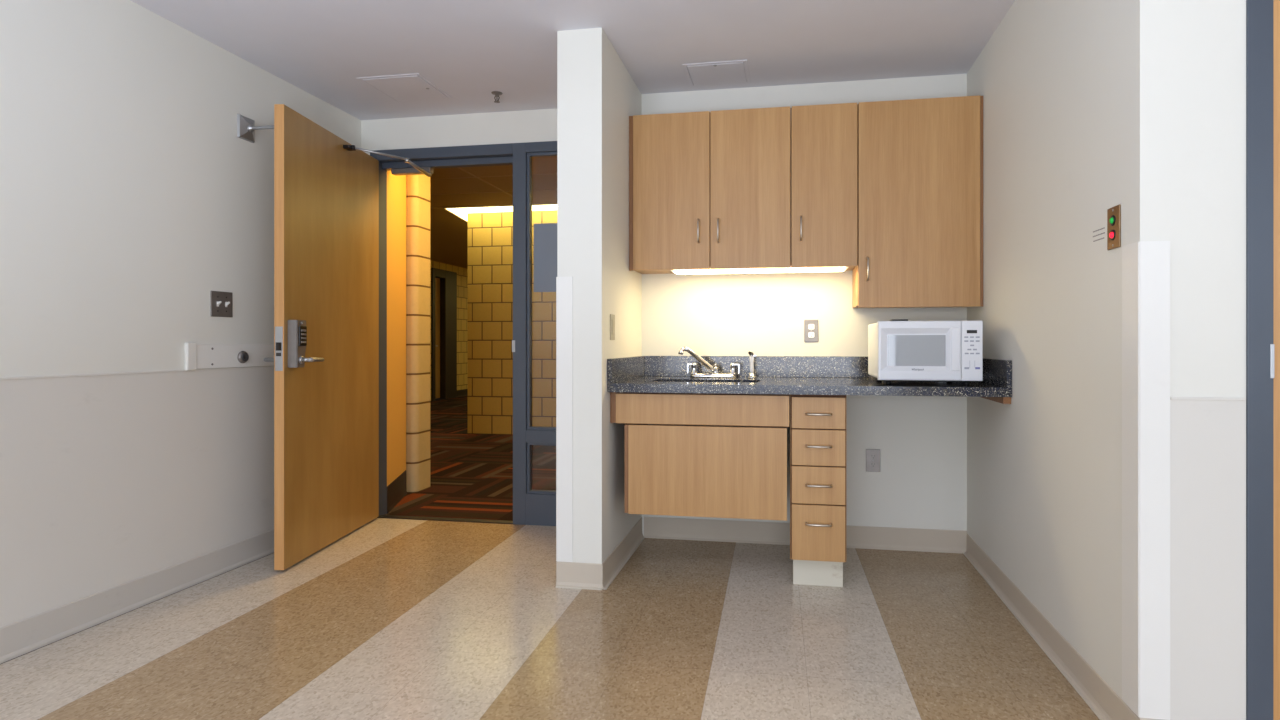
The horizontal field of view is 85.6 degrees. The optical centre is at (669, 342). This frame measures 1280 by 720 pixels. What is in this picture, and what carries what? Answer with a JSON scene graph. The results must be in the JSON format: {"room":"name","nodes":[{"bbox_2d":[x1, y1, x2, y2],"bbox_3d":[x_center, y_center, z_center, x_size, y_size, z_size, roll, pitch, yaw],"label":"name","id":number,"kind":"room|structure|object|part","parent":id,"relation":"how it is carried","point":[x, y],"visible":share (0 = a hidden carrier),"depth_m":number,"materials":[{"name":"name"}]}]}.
{"room":"office kitchenette","nodes":[
{"label":"office kitchenette","id":0,"kind":"room"},
{"bbox_2d":[0,0,360,377],"bbox_3d":[-2.645,-0.148,0.054,0.100,2.407,8.602,0,0,10],"label":"wall","id":1,"kind":"structure","parent":0,"point":[131,194],"depth_m":2.71,"materials":[{"name":"paint"}]},
{"bbox_2d":[0,366,273,627],"bbox_3d":[-2.592,0.585,0.045,0.006,0.940,8.402,0,0,10],"label":"wall panel","id":2,"kind":"object","parent":1,"relation":"attached to","point":[108,480],"depth_m":2.68,"materials":[{"name":"plastic"}]},
{"bbox_2d":[0,529,273,663],"bbox_3d":[-2.589,0.997,0.039,0.010,0.117,8.392,0,0,10],"label":"baseboard","id":3,"kind":"structure","parent":1,"relation":"attached to","point":[22,637],"depth_m":2.69,"materials":[{"name":"plastic"}]},
{"bbox_2d":[210,291,232,316],"bbox_3d":[-2.044,-0.177,3.158,0.022,0.116,0.122,0,0,10],"label":"light switch","id":4,"kind":"object","parent":1,"relation":"attached to","point":[221,303],"visible":1,"depth_m":3.15,"materials":[{"name":"grey plastic"}]},
{"bbox_2d":[184,342,273,370],"bbox_3d":[-1.998,0.059,3.436,0.018,0.122,0.962,0,0,10],"label":"bumper cover","id":5,"kind":"object","parent":1,"relation":"attached to","point":[196,356],"visible":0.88,"depth_m":3.16,"materials":[{"name":"white plastic"}]},
{"bbox_2d":[237,351,248,362],"bbox_3d":[-2.014,0.067,3.265,0.020,0.058,0.058,0,0,10],"label":"door stop","id":6,"kind":"object","parent":5,"relation":"attached to","point":[243,356],"visible":1,"depth_m":3.25,"materials":[{"name":"rubber"}]},
{"bbox_2d":[237,114,273,142],"bbox_3d":[-1.922,-1.025,3.282,0.220,0.112,0.100,0,0,10],"label":"holder","id":7,"kind":"object","parent":1,"relation":"attached to","point":[246,127],"visible":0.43,"depth_m":3.28,"materials":[{"name":"metal"}]},
{"bbox_3d":[-2.018,-1.025,3.299,0.026,0.112,0.100,0,0,10],"label":"wall plate","id":8,"kind":"part","parent":7,"relation":"part of","materials":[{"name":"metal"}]},
{"bbox_3d":[-1.912,-1.025,3.280,0.192,0.036,0.036,0,0,10],"label":"holder arm","id":9,"kind":"part","parent":7,"relation":"part of","materials":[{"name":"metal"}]},
{"bbox_2d":[387,171,405,485],"bbox_3d":[-2.071,-0.220,4.603,0.745,2.550,0.558,0,0,10],"label":"wall","id":10,"kind":"structure","parent":0,"point":[396,185],"depth_m":4.51,"materials":[{"name":"paint"}]},
{"bbox_2d":[387,470,406,513],"bbox_3d":[-1.797,0.973,4.551,0.010,0.165,0.574,0,0,-10],"label":"baseboard","id":11,"kind":"structure","parent":10,"relation":"attached to","point":[396,490],"depth_m":4.53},
{"bbox_2d":[406,174,429,492],"bbox_3d":[-4.926,-0.220,5.491,6.415,2.550,0.195,0,0,10],"label":"wall","id":12,"kind":"structure","parent":0,"point":[417,186],"depth_m":4.87,"materials":[{"name":"beige brick"}]},
{"bbox_2d":[430,260,467,400],"bbox_3d":[-4.441,-0.220,12.271,0.150,2.550,13.340,0,0,10],"label":"wall","id":13,"kind":"structure","parent":0,"point":[462,273],"depth_m":13.66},
{"bbox_2d":[436,278,439,397],"bbox_3d":[-4.346,-0.089,12.797,0.099,2.248,0.366,0,0,10],"label":"door","id":14,"kind":"structure","parent":13,"relation":"in","point":[437,279],"depth_m":12.90,"materials":[{"name":"brown wood"}]},
{"bbox_2d":[431,268,456,400],"bbox_3d":[-4.310,-0.155,12.968,0.190,2.420,0.920,0,0,10],"label":"door frame","id":15,"kind":"structure","parent":13,"relation":"attached to","point":[448,279],"depth_m":12.98,"materials":[{"name":"black metal"}]},
{"bbox_2d":[457,389,467,396],"bbox_3d":[-3.698,0.990,16.075,0.014,0.130,5.390,0,0,10],"label":"baseboard","id":16,"kind":"structure","parent":13,"relation":"attached to","point":[464,392],"depth_m":13.69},
{"bbox_2d":[361,108,556,154],"bbox_3d":[-1.093,-0.148,4.104,1.572,2.407,0.092,0,0,10],"label":"wall","id":17,"kind":"structure","parent":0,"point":[540,125],"depth_m":4.08,"materials":[{"name":"paint"}]},
{"bbox_2d":[370,141,556,525],"bbox_3d":[-1.062,-0.053,4.090,1.507,2.217,0.108,0,0,10],"label":"door frame","id":18,"kind":"structure","parent":17,"relation":"in","point":[530,507],"depth_m":4.01,"materials":[{"name":"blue metal"}]},
{"bbox_2d":[264,104,378,569],"bbox_3d":[-1.779,-0.026,3.654,0.241,2.138,1.004,0,0,1],"label":"door","id":19,"kind":"structure","parent":18,"relation":"attached to","point":[326,358],"depth_m":3.52,"materials":[{"name":"brown wood"}]},
{"bbox_3d":[-1.861,0.079,3.264,0.094,0.060,0.135,0,0,1],"label":"lever","id":20,"kind":"part","parent":19,"relation":"part of","materials":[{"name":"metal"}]},
{"bbox_3d":[-1.695,0.079,3.269,0.057,0.040,0.133,0,0,1],"label":"lever handle","id":21,"kind":"part","parent":19,"relation":"part of","materials":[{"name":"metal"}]},
{"bbox_2d":[343,144,432,176],"bbox_3d":[-1.607,-1.038,3.961,0.269,0.062,0.545,0,0,10],"label":"door closer","id":22,"kind":"object","parent":19,"relation":"attached to","point":[416,170],"depth_m":4.14,"materials":[{"name":"metal"}]},
{"bbox_3d":[-1.477,-1.027,4.045,0.028,0.040,0.290,0,0,6],"label":"arm","id":23,"kind":"part","parent":22,"relation":"part of","materials":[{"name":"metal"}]},
{"bbox_3d":[-0.905,0.018,4.035,0.019,0.083,0.054,0,0,10],"label":"strike plate","id":24,"kind":"part","parent":18,"relation":"part of","materials":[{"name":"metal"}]},
{"bbox_2d":[531,156,556,489],"bbox_3d":[-0.570,-0.115,4.003,0.507,1.960,0.006,0,0,10],"label":"window","id":25,"kind":"structure","parent":18,"relation":"in","point":[543,168],"depth_m":4.03,"materials":[{"name":"clear glass"}]},
{"bbox_3d":[-0.570,0.725,4.003,0.507,0.280,0.006,0,0,10],"label":"glass pane","id":26,"kind":"part","parent":25,"relation":"part of","materials":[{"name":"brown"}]},
{"bbox_2d":[534,223,556,291],"bbox_3d":[-0.661,-0.497,4.013,0.276,0.400,0.002,0,0,10],"label":"paper sheet","id":27,"kind":"object","parent":25,"relation":"attached to","point":[545,234],"visible":0.57,"depth_m":4.02,"materials":[{"name":"grey paper"}]},
{"bbox_2d":[430,165,512,268],"bbox_3d":[-1.528,-1.533,11.339,11.110,0.084,14.178,0,0,10],"label":"ceiling","id":28,"kind":"structure","parent":0,"point":[481,186],"depth_m":7.20,"materials":[{"name":"tile"}]},
{"bbox_2d":[447,206,512,220],"bbox_3d":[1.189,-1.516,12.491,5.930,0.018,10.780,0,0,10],"label":"recessed light","id":29,"kind":"object","parent":28,"relation":"in","point":[462,212],"visible":0.11,"depth_m":7.86,"materials":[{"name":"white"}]},
{"bbox_2d":[468,212,512,434],"bbox_3d":[0.472,-0.263,7.657,5.690,2.635,0.250,0,0,10],"label":"wall","id":30,"kind":"structure","parent":0,"point":[490,234],"depth_m":7.97,"materials":[{"name":"beige brick"}]},
{"bbox_2d":[0,395,1099,719],"bbox_3d":[-1.769,1.105,7.057,12.100,0.100,22.700,0,0,10],"label":"floor","id":31,"kind":"structure","parent":0,"point":[391,619],"depth_m":2.46,"materials":[{"name":"tile"}]},
{"bbox_2d":[377,515,512,523],"bbox_3d":[-1.336,1.052,4.114,0.864,0.006,0.054,0,0,10],"label":"threshold","id":32,"kind":"object","parent":31,"relation":"on","point":[381,516],"visible":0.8,"depth_m":4.10,"materials":[{"name":"metal"}]},
{"bbox_2d":[790,394,845,586],"bbox_3d":[0.682,0.636,3.234,0.236,0.838,0.694,0,0,10],"label":"base cabinet","id":33,"kind":"object","parent":31,"relation":"on","point":[817,422],"visible":0.95,"depth_m":2.93,"materials":[{"name":"brown wood"}]},
{"bbox_2d":[607,356,1011,396],"bbox_3d":[0.607,0.143,3.254,1.668,0.147,0.719,0,0,10],"label":"countertop","id":34,"kind":"structure","parent":33,"relation":"on","point":[797,375],"depth_m":3.12,"materials":[{"name":"stone"}]},
{"bbox_2d":[610,392,789,426],"bbox_3d":[0.124,0.287,3.038,0.792,0.141,0.046,0,0,10],"label":"apron","id":35,"kind":"object","parent":34,"relation":"attached to","point":[625,407],"visible":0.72,"depth_m":3.01,"materials":[{"name":"brown wood"}]},
{"bbox_2d":[624,423,786,520],"bbox_3d":[0.189,0.560,3.228,0.724,0.402,0.436,0,0,10],"label":"panel","id":36,"kind":"object","parent":35,"relation":"attached to","point":[715,471],"visible":0.86,"depth_m":3.01,"materials":[{"name":"brown wood"}]},
{"bbox_2d":[678,347,739,377],"bbox_3d":[0.192,0.099,3.543,0.323,0.161,0.116,0,0,-10],"label":"faucet","id":37,"kind":"object","parent":34,"relation":"on","point":[715,373],"visible":1,"depth_m":3.52,"materials":[{"name":"silver metal"}]},
{"bbox_3d":[0.117,0.133,3.568,0.057,0.060,0.042,0,0,10],"label":"handle","id":38,"kind":"part","parent":37,"relation":"part of","materials":[{"name":"silver metal"}]},
{"bbox_3d":[0.144,0.088,3.510,0.207,0.140,0.030,0,0,-23],"label":"spout","id":39,"kind":"part","parent":37,"relation":"part of","materials":[{"name":"silver metal"}]},
{"bbox_3d":[0.222,0.168,3.549,0.236,0.022,0.052,0,0,10],"label":"plate","id":40,"kind":"part","parent":37,"relation":"part of","materials":[{"name":"silver metal"}]},
{"bbox_3d":[0.328,0.133,3.531,0.057,0.060,0.042,0,0,10],"label":"handle","id":41,"kind":"part","parent":37,"relation":"part of","materials":[{"name":"silver metal"}]},
{"bbox_2d":[748,350,755,377],"bbox_3d":[0.414,0.108,3.495,0.044,0.142,0.055,0,0,10],"label":"sprayer","id":42,"kind":"object","parent":34,"relation":"on","point":[751,374],"visible":0.99,"depth_m":3.49,"materials":[{"name":"silver metal"}]},
{"bbox_2d":[868,319,982,385],"bbox_3d":[1.119,0.038,3.082,0.416,0.281,0.424,0,0,10],"label":"microwave","id":43,"kind":"object","parent":34,"relation":"on","point":[898,349],"visible":1,"depth_m":2.88,"materials":[{"name":"plastic"}]},
{"bbox_3d":[1.121,0.033,3.095,0.408,0.243,0.398,0,0,10],"label":"casing","id":44,"kind":"part","parent":43,"relation":"part of","materials":[{"name":"metal"}]},
{"bbox_3d":[1.044,0.033,2.896,0.332,0.249,0.025,0,0,10],"label":"door","id":45,"kind":"part","parent":43,"relation":"part of","materials":[{"name":"plastic"}]},
{"bbox_3d":[1.249,0.033,2.861,0.083,0.249,0.024,0,0,10],"label":"control panel","id":46,"kind":"part","parent":43,"relation":"part of","materials":[{"name":"plastic"}]},
{"bbox_3d":[0.631,0.807,2.936,0.223,0.236,0.020,0,0,10],"label":"drawer","id":47,"kind":"part","parent":33,"relation":"part of","materials":[{"name":"brown wood"}]},
{"bbox_3d":[0.627,0.766,2.909,0.112,0.010,0.035,0,0,10],"label":"handle","id":48,"kind":"part","parent":33,"relation":"part of","materials":[{"name":"silver metal"}]},
{"bbox_3d":[0.631,0.605,2.936,0.223,0.158,0.020,0,0,10],"label":"drawer","id":49,"kind":"part","parent":33,"relation":"part of","materials":[{"name":"brown wood"}]},
{"bbox_3d":[0.627,0.602,2.909,0.112,0.010,0.035,0,0,10],"label":"handle","id":50,"kind":"part","parent":33,"relation":"part of","materials":[{"name":"silver metal"}]},
{"bbox_3d":[0.631,0.445,2.936,0.223,0.152,0.020,0,0,10],"label":"drawer","id":51,"kind":"part","parent":33,"relation":"part of","materials":[{"name":"brown wood"}]},
{"bbox_3d":[0.627,0.437,2.909,0.112,0.010,0.035,0,0,10],"label":"handle","id":52,"kind":"part","parent":33,"relation":"part of","materials":[{"name":"silver metal"}]},
{"bbox_3d":[0.631,0.297,2.936,0.223,0.133,0.020,0,0,10],"label":"drawer","id":53,"kind":"part","parent":33,"relation":"part of","materials":[{"name":"brown wood"}]},
{"bbox_3d":[0.627,0.301,2.909,0.112,0.010,0.035,0,0,10],"label":"handle","id":54,"kind":"part","parent":33,"relation":"part of","materials":[{"name":"silver metal"}]},
{"bbox_2d":[131,0,1014,119],"bbox_3d":[0.139,-1.402,-0.470,5.765,0.100,8.522,0,0,10],"label":"ceiling","id":55,"kind":"structure","parent":0,"point":[470,50],"depth_m":3.09,"materials":[{"name":"paint"}]},
{"bbox_2d":[357,73,451,101],"bbox_3d":[-1.399,-1.348,3.665,0.346,0.008,0.353,0,0,10],"label":"access panel","id":56,"kind":"object","parent":55,"relation":"attached to","point":[405,87],"visible":1,"depth_m":3.64,"materials":[{"name":"paint"}]},
{"bbox_2d":[491,91,502,102],"bbox_3d":[-0.936,-1.327,3.734,0.060,0.051,0.060,0,0,10],"label":"sprinkler","id":57,"kind":"object","parent":55,"relation":"attached to","point":[496,93],"visible":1,"depth_m":3.73,"materials":[{"name":"metal"}]},
{"bbox_2d":[682,60,750,86],"bbox_3d":[0.239,-1.348,3.465,0.315,0.008,0.290,0,0,10],"label":"access panel","id":58,"kind":"object","parent":55,"relation":"attached to","point":[725,72],"visible":1,"depth_m":3.45,"materials":[{"name":"paint"}]},
{"bbox_2d":[557,28,641,563],"bbox_3d":[-0.300,-0.148,3.496,0.199,2.407,1.057,0,0,10],"label":"wall partition","id":59,"kind":"structure","parent":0,"point":[597,95],"depth_m":2.98,"materials":[{"name":"paint"}]},
{"bbox_2d":[556,277,572,561],"bbox_3d":[-0.431,0.330,3.132,0.075,1.232,0.305,0,0,10],"label":"guard","id":60,"kind":"object","parent":59,"relation":"attached to","point":[564,285],"visible":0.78,"depth_m":2.98,"materials":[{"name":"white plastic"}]},
{"bbox_2d":[556,561,601,589],"bbox_3d":[-0.392,1.001,2.968,0.205,0.108,0.015,0,0,10],"label":"baseboard","id":61,"kind":"structure","parent":59,"relation":"attached to","point":[575,575],"depth_m":2.97,"materials":[{"name":"plastic"}]},
{"bbox_2d":[610,314,614,339],"bbox_3d":[-0.259,-0.071,3.125,0.008,0.116,0.074,0,0,10],"label":"light switch","id":62,"kind":"object","parent":59,"relation":"attached to","point":[612,317],"visible":1,"depth_m":3.11,"materials":[{"name":"beige plastic"}]},
{"bbox_2d":[602,517,644,589],"bbox_3d":[-0.213,1.001,3.351,0.021,0.108,0.809,0,0,10],"label":"baseboard","id":63,"kind":"structure","parent":59,"relation":"attached to","point":[613,564],"depth_m":3.27,"materials":[{"name":"plastic"}]},
{"bbox_2d":[642,74,966,535],"bbox_3d":[0.669,-0.148,3.670,1.690,2.407,0.120,0,0,10],"label":"wall","id":64,"kind":"structure","parent":0,"point":[921,481],"depth_m":3.57,"materials":[{"name":"paint"}]},
{"bbox_2d":[629,106,790,273],"bbox_3d":[0.210,-0.749,3.514,0.797,0.773,0.343,0,0,10],"label":"upper cabinet","id":65,"kind":"object","parent":64,"relation":"attached to","point":[708,189],"visible":0.95,"depth_m":3.38,"materials":[{"name":"brown wood"}]},
{"bbox_3d":[0.006,-0.749,3.420,0.384,0.773,0.020,0,0,10],"label":"cabinet door","id":66,"kind":"part","parent":65,"relation":"part of","materials":[{"name":"brown wood"}]},
{"bbox_3d":[0.139,-0.548,3.370,0.009,0.117,0.034,0,0,10],"label":"handle","id":67,"kind":"part","parent":65,"relation":"part of","materials":[{"name":"silver metal"}]},
{"bbox_3d":[0.234,-0.548,3.353,0.009,0.117,0.034,0,0,10],"label":"handle","id":68,"kind":"part","parent":65,"relation":"part of","materials":[{"name":"silver metal"}]},
{"bbox_3d":[0.389,-0.749,3.354,0.385,0.773,0.020,0,0,10],"label":"cabinet door","id":69,"kind":"part","parent":65,"relation":"part of","materials":[{"name":"brown wood"}]},
{"bbox_2d":[670,265,847,273],"bbox_3d":[0.436,-0.363,3.418,0.860,0.022,0.136,0,0,10],"label":"light","id":70,"kind":"object","parent":65,"relation":"attached to","point":[809,269],"visible":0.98,"depth_m":3.39,"materials":[{"name":"white plastic"}]},
{"bbox_2d":[644,517,966,553],"bbox_3d":[0.674,0.999,3.601,1.656,0.112,0.014,0,0,10],"label":"baseboard","id":71,"kind":"structure","parent":64,"relation":"attached to","point":[862,537],"depth_m":3.62,"materials":[{"name":"plastic"}]},
{"bbox_2d":[804,320,817,341],"bbox_3d":[0.736,-0.063,3.593,0.072,0.116,0.008,0,0,10],"label":"wall outlet","id":72,"kind":"object","parent":64,"relation":"attached to","point":[810,326],"visible":1,"depth_m":3.59,"materials":[{"name":"plastic"}]},
{"bbox_2d":[808,324,813,329],"bbox_3d":[0.735,-0.084,3.591,0.032,0.029,0.004,0,0,10],"label":"receptacle","id":73,"kind":"object","parent":72,"relation":"attached to","point":[810,326],"depth_m":3.59,"materials":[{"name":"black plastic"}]},
{"bbox_2d":[808,332,813,337],"bbox_3d":[0.735,-0.042,3.591,0.032,0.029,0.004,0,0,10],"label":"receptacle","id":74,"kind":"object","parent":72,"relation":"attached to","point":[810,334],"depth_m":3.59,"materials":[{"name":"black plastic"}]},
{"bbox_2d":[791,103,857,270],"bbox_3d":[0.757,-0.749,3.419,0.312,0.773,0.343,0,0,10],"label":"upper cabinet","id":75,"kind":"object","parent":64,"relation":"attached to","point":[824,138],"visible":0.94,"depth_m":3.28,"materials":[{"name":"brown wood"}]},
{"bbox_3d":[0.624,-0.546,3.285,0.009,0.118,0.034,0,0,10],"label":"handle","id":76,"kind":"part","parent":75,"relation":"part of","materials":[{"name":"silver metal"}]},
{"bbox_2d":[866,449,879,471],"bbox_3d":[1.042,0.603,3.540,0.072,0.116,0.008,0,0,10],"label":"wall outlet","id":77,"kind":"object","parent":64,"relation":"attached to","point":[872,455],"visible":1,"depth_m":3.54,"materials":[{"name":"grey plastic"}]},
{"bbox_2d":[870,454,875,458],"bbox_3d":[1.042,0.582,3.538,0.032,0.029,0.004,0,0,10],"label":"receptacle","id":78,"kind":"object","parent":77,"relation":"attached to","point":[872,456],"depth_m":3.54,"materials":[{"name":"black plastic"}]},
{"bbox_2d":[870,462,875,467],"bbox_3d":[1.042,0.624,3.538,0.032,0.029,0.004,0,0,10],"label":"receptacle","id":79,"kind":"object","parent":77,"relation":"attached to","point":[872,464],"depth_m":3.54,"materials":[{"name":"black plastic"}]},
{"bbox_2d":[852,95,982,307],"bbox_3d":[1.186,-0.651,3.345,0.557,0.968,0.343,0,0,10],"label":"upper cabinet","id":80,"kind":"object","parent":64,"relation":"attached to","point":[920,161],"visible":0.93,"depth_m":3.21,"materials":[{"name":"brown wood"}]},
{"bbox_3d":[0.927,-0.347,3.233,0.009,0.114,0.034,0,0,10],"label":"handle","id":81,"kind":"part","parent":80,"relation":"part of","materials":[{"name":"silver metal"}]},
{"bbox_2d":[967,0,1192,706],"bbox_3d":[1.411,-0.148,2.658,0.120,2.407,1.859,0,0,10],"label":"wall","id":82,"kind":"structure","parent":0,"point":[1088,104],"depth_m":2.19,"materials":[{"name":"paint"}]},
{"bbox_2d":[981,397,1010,403],"bbox_3d":[1.415,0.231,3.120,0.030,0.028,0.703,0,0,10],"label":"bracket","id":83,"kind":"object","parent":82,"relation":"attached to","point":[1004,400],"visible":0.35,"depth_m":2.80,"materials":[{"name":"brown wood"}]},
{"bbox_2d":[963,534,1138,719],"bbox_3d":[1.330,1.005,2.603,0.021,0.100,1.728,0,0,10],"label":"baseboard","id":84,"kind":"structure","parent":82,"relation":"attached to","point":[1097,694],"depth_m":2.30,"materials":[{"name":"plastic"}]},
{"bbox_2d":[1093,227,1104,241],"bbox_3d":[1.234,-0.311,1.986,0.001,0.031,0.078,0,0,10],"label":"sign","id":85,"kind":"object","parent":82,"relation":"attached to","point":[1104,227],"depth_m":1.99,"materials":[{"name":"grey"}]},
{"bbox_2d":[1107,204,1120,249],"bbox_3d":[1.211,-0.315,1.889,0.012,0.115,0.072,0,0,10],"label":"plate","id":86,"kind":"object","parent":82,"relation":"attached to","point":[1114,213],"visible":1,"depth_m":1.88,"materials":[{"name":"brown metal"}]},
{"bbox_2d":[1122,241,1169,719],"bbox_3d":[1.231,0.346,1.787,0.072,1.206,0.090,0,0,10],"label":"guard","id":87,"kind":"object","parent":82,"relation":"attached to","point":[1145,264],"visible":1,"depth_m":1.75,"materials":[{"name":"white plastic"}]},
{"bbox_2d":[1193,0,1245,397],"bbox_3d":[2.309,-0.148,1.620,2.004,2.407,0.120,0,0,10],"label":"wall","id":88,"kind":"structure","parent":0,"point":[1219,26],"depth_m":1.72,"materials":[{"name":"paint"}]},
{"bbox_2d":[1139,717,1162,719],"bbox_3d":[1.308,1.002,1.723,0.242,0.106,0.014,0,0,10],"label":"baseboard","id":89,"kind":"structure","parent":88,"relation":"attached to","point":[1139,717],"depth_m":1.74,"materials":[{"name":"plastic"}]},
{"bbox_2d":[1170,397,1245,719],"bbox_3d":[1.343,0.596,1.724,0.168,0.919,0.006,0,0,10],"label":"wall panel","id":90,"kind":"object","parent":88,"relation":"attached to","point":[1208,434],"visible":1,"depth_m":1.72,"materials":[{"name":"plastic"}]},
{"bbox_2d":[1246,0,1274,719],"bbox_3d":[1.979,-0.045,1.679,1.095,2.200,0.138,0,0,10],"label":"door frame","id":91,"kind":"structure","parent":88,"relation":"attached to","point":[1260,348],"depth_m":1.70,"materials":[{"name":"blue metal"}]},
{"bbox_3d":[1.481,0.045,1.698,0.009,0.084,0.005,0,0,10],"label":"strike plate","id":92,"kind":"part","parent":91,"relation":"part of","materials":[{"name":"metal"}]},
{"bbox_2d":[1273,0,1279,719],"bbox_3d":[1.966,-0.018,1.614,0.972,2.127,0.097,0,0,10],"label":"door","id":93,"kind":"structure","parent":88,"relation":"in","point":[1276,3],"depth_m":1.70,"materials":[{"name":"brown wood"}]}
]}

